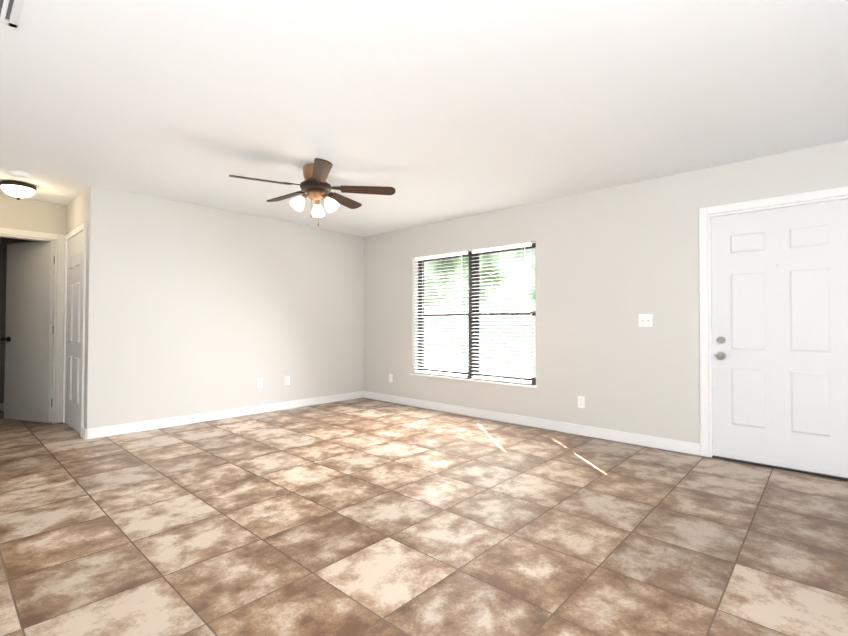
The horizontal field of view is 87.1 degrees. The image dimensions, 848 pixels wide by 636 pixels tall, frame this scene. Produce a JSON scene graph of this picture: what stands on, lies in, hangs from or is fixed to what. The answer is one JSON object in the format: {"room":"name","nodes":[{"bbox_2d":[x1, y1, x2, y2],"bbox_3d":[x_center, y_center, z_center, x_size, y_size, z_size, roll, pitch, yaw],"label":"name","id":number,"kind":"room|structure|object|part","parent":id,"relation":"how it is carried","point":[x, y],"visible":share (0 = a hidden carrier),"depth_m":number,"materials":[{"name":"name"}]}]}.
{"room":"empty living room","nodes":[
{"label":"empty living room","id":0,"kind":"room"},
{"bbox_2d":[0,237,36,402],"bbox_3d":[-4.504,-0.032,6.593,0.120,2.440,5.095,-1,-1,42],"label":"wall","id":1,"kind":"structure","parent":0,"point":[4,242],"depth_m":5.62,"materials":[{"name":"grey paint"}]},
{"bbox_2d":[0,403,3,410],"bbox_3d":[-5.149,1.123,5.769,0.014,0.100,2.800,-1,-1,42],"label":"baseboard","id":2,"kind":"structure","parent":1,"relation":"attached to","point":[1,406],"depth_m":5.60,"materials":[{"name":"white wood"}]},
{"bbox_2d":[0,194,66,414],"bbox_3d":[-3.505,-0.043,5.686,0.120,2.440,5.095,-1,-1,42],"label":"wall","id":3,"kind":"structure","parent":0,"point":[33,215],"depth_m":4.82,"materials":[{"name":"paint"}]},
{"bbox_2d":[0,241,54,422],"bbox_3d":[-4.478,0.148,5.027,0.667,2.010,0.400,-1,-1,42],"label":"hall door","id":4,"kind":"structure","parent":3,"relation":"in","point":[28,339],"depth_m":5.01,"materials":[{"name":"white wood"}]},
{"bbox_2d":[66,187,87,392],"bbox_3d":[-3.623,-0.059,4.723,1.000,2.440,0.120,-1,-1,42],"label":"wall","id":5,"kind":"structure","parent":0,"point":[76,211],"depth_m":4.62,"materials":[{"name":"paint"}]},
{"bbox_2d":[0,222,86,436],"bbox_3d":[-4.016,0.107,4.385,1.110,2.095,0.905,-1,-1,42],"label":"door frame","id":6,"kind":"structure","parent":5,"relation":"attached to","point":[59,238],"depth_m":4.95,"materials":[{"name":"white wood"}]},
{"bbox_2d":[65,232,82,433],"bbox_3d":[-3.655,0.145,4.685,0.820,2.010,0.055,-1,-1,42],"label":"bedroom door","id":7,"kind":"structure","parent":5,"relation":"in","point":[73,329],"depth_m":4.67,"materials":[{"name":"white wood"}]},
{"bbox_2d":[82,427,86,439],"bbox_3d":[-3.259,1.106,4.280,0.125,0.100,0.014,-1,-1,42],"label":"baseboard","id":8,"kind":"structure","parent":5,"relation":"attached to","point":[84,433],"depth_m":4.25,"materials":[{"name":"white wood"}]},
{"bbox_2d":[84,184,363,428],"bbox_3d":[-2.106,-0.040,5.561,0.120,2.440,3.400,-1,-1,42],"label":"wall","id":9,"kind":"structure","parent":0,"point":[191,309],"depth_m":5.09,"materials":[{"name":"paint"}]},
{"bbox_2d":[87,391,362,439],"bbox_3d":[-2.065,1.129,5.492,0.014,0.100,3.386,-1,-1,42],"label":"baseboard","id":10,"kind":"structure","parent":9,"relation":"attached to","point":[105,431],"depth_m":5.07,"materials":[{"name":"white wood"}]},
{"bbox_2d":[257,378,261,387],"bbox_3d":[-2.038,0.810,5.530,0.008,0.116,0.070,-1,-1,42],"label":"electrical outlet","id":11,"kind":"object","parent":9,"relation":"attached to","point":[259,383],"visible":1,"depth_m":5.53,"materials":[{"name":"white plastic"}]},
{"bbox_2d":[285,376,289,384],"bbox_3d":[-1.782,0.815,5.811,0.008,0.116,0.070,-1,-1,42],"label":"electrical outlet","id":12,"kind":"object","parent":9,"relation":"attached to","point":[287,380],"visible":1,"depth_m":5.81,"materials":[{"name":"white plastic"}]},
{"bbox_2d":[0,398,847,635],"bbox_3d":[-1.137,1.185,2.514,10.570,0.100,6.975,-1,-1,42],"label":"floor","id":13,"kind":"structure","parent":0,"point":[362,517],"depth_m":2.35,"materials":[{"name":"tile"}]},
{"bbox_2d":[0,0,847,236],"bbox_3d":[-1.128,-1.355,2.554,10.570,0.100,6.975,-1,-1,42],"label":"ceiling","id":14,"kind":"structure","parent":0,"point":[432,111],"depth_m":2.62,"materials":[{"name":"paint"}]},
{"bbox_2d":[0,0,24,28],"bbox_3d":[-1.827,-1.312,1.799,0.290,0.013,0.300,-1,-1,42],"label":"ceiling vent","id":15,"kind":"object","parent":14,"relation":"in","point":[10,12],"visible":0.98,"depth_m":1.90,"materials":[{"name":"white metal"}]},
{"bbox_2d":[8,170,28,178],"bbox_3d":[-3.598,-1.271,3.961,0.140,0.040,0.140,-1,-1,42],"label":"smoke detector","id":16,"kind":"object","parent":14,"relation":"attached to","point":[19,174],"visible":1,"depth_m":3.92,"materials":[{"name":"white plastic"}]},
{"bbox_2d":[0,180,36,199],"bbox_3d":[-3.898,-1.210,4.285,0.266,0.154,0.266,-1,-1,42],"label":"light","id":17,"kind":"object","parent":14,"relation":"attached to","point":[18,190],"visible":1,"depth_m":4.22,"materials":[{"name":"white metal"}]},
{"bbox_3d":[-3.898,-1.202,4.285,0.249,0.086,0.249,-1,-1,42],"label":"lamp shade","id":18,"kind":"part","parent":17,"relation":"part of","materials":[{"name":"white glass"}]},
{"bbox_2d":[229,158,395,225],"bbox_3d":[-0.948,-1.034,3.832,1.283,0.500,1.288,-1,-1,42],"label":"ceiling fan","id":19,"kind":"object","parent":14,"relation":"hanging from","point":[316,186],"visible":1,"depth_m":3.76,"materials":[{"name":"brown wood"}]},
{"bbox_3d":[-1.291,-1.113,3.635,0.264,0.038,0.533,-1,-1,42],"label":"blade","id":20,"kind":"part","parent":19,"relation":"part of","materials":[{"name":"brown wood"}]},
{"bbox_3d":[-1.241,-1.106,4.047,0.560,0.038,0.144,-1,-1,42],"label":"blade","id":21,"kind":"part","parent":19,"relation":"part of","materials":[{"name":"brown wood"}]},
{"bbox_3d":[-1.054,-0.953,3.708,0.119,0.128,0.124,-1,-1,42],"label":"lamp shade","id":22,"kind":"part","parent":19,"relation":"part of","materials":[{"name":"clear glass"}]},
{"bbox_3d":[-0.999,-1.019,3.749,0.048,0.062,0.083,-1,-1,42],"label":"arm","id":23,"kind":"part","parent":19,"relation":"part of"},
{"bbox_3d":[-0.942,-0.948,3.968,0.119,0.128,0.118,-1,-1,42],"label":"lamp shade","id":24,"kind":"part","parent":19,"relation":"part of","materials":[{"name":"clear glass"}]},
{"bbox_3d":[-0.801,-1.115,3.416,0.506,0.038,0.326,-1,-1,42],"label":"blade","id":25,"kind":"part","parent":19,"relation":"part of","materials":[{"name":"brown wood"}]},
{"bbox_3d":[-0.772,-0.951,3.740,0.122,0.128,0.118,-1,-1,42],"label":"lamp shade","id":26,"kind":"part","parent":19,"relation":"part of","materials":[{"name":"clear glass"}]},
{"bbox_3d":[-0.774,-1.103,4.180,0.248,0.038,0.540,-1,-1,42],"label":"blade","id":27,"kind":"part","parent":19,"relation":"part of","materials":[{"name":"brown wood"}]},
{"bbox_3d":[-0.518,-1.107,3.856,0.402,0.038,0.456,-1,-1,42],"label":"blade","id":28,"kind":"part","parent":19,"relation":"part of","materials":[{"name":"brown wood"}]},
{"bbox_2d":[363,140,847,456],"bbox_3d":[1.144,-0.037,5.042,10.570,2.440,0.200,-1,-1,42],"label":"wall","id":29,"kind":"structure","parent":0,"point":[612,263],"depth_m":4.36,"materials":[{"name":"paint"}]},
{"bbox_2d":[389,374,392,382],"bbox_3d":[-0.473,0.858,6.352,0.070,0.116,0.008,-1,-1,42],"label":"electrical outlet","id":30,"kind":"object","parent":29,"relation":"attached to","point":[390,377],"visible":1,"depth_m":6.34,"materials":[{"name":"white plastic"}]},
{"bbox_2d":[410,373,537,387],"bbox_3d":[0.555,0.754,5.484,1.910,0.022,0.135,-1,-1,42],"label":"window sill","id":31,"kind":"structure","parent":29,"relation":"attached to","point":[485,381],"depth_m":5.32,"materials":[{"name":"white stone"}]},
{"bbox_2d":[415,243,535,383],"bbox_3d":[0.593,-0.044,5.536,1.850,1.575,0.149,-1,-1,42],"label":"window","id":32,"kind":"structure","parent":29,"relation":"in","point":[476,310],"depth_m":5.47,"materials":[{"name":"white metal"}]},
{"bbox_2d":[363,391,699,455],"bbox_3d":[0.709,1.135,5.270,4.420,0.100,0.014,-1,-1,42],"label":"baseboard","id":33,"kind":"structure","parent":29,"relation":"attached to","point":[653,442],"depth_m":4.67,"materials":[{"name":"white wood"}]},
{"bbox_2d":[578,396,584,407],"bbox_3d":[1.582,0.846,4.487,0.070,0.116,0.008,-1,-1,42],"label":"electrical outlet","id":34,"kind":"object","parent":29,"relation":"attached to","point":[581,401],"visible":1,"depth_m":4.48,"materials":[{"name":"white plastic"}]},
{"bbox_2d":[639,314,652,326],"bbox_3d":[2.029,0.021,4.090,0.116,0.116,0.018,-1,-1,42],"label":"light switch","id":35,"kind":"object","parent":29,"relation":"attached to","point":[645,320],"visible":1,"depth_m":4.09,"materials":[{"name":"white plastic"}]},
{"bbox_2d":[699,186,847,456],"bbox_3d":[2.803,0.112,3.521,1.050,2.105,0.218,-1,-1,42],"label":"door frame","id":36,"kind":"structure","parent":29,"relation":"attached to","point":[704,212],"depth_m":3.75,"materials":[{"name":"white wood"}]},
{"bbox_2d":[711,199,847,477],"bbox_3d":[2.747,0.142,3.466,0.880,2.020,0.141,-1,-1,42],"label":"entry door","id":37,"kind":"structure","parent":29,"relation":"in","point":[780,337],"depth_m":3.46,"materials":[{"name":"white wood"}]},
{"bbox_3d":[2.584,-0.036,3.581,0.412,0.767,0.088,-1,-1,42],"label":"knob","id":38,"kind":"part","parent":37,"relation":"part of","materials":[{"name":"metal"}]},
{"bbox_2d":[712,455,847,480],"bbox_3d":[2.770,1.158,3.472,0.884,0.012,0.105,-1,-1,42],"label":"sill","id":39,"kind":"structure","parent":29,"relation":"attached to","point":[787,469],"depth_m":3.42,"materials":[{"name":"brown metal"}]}
]}

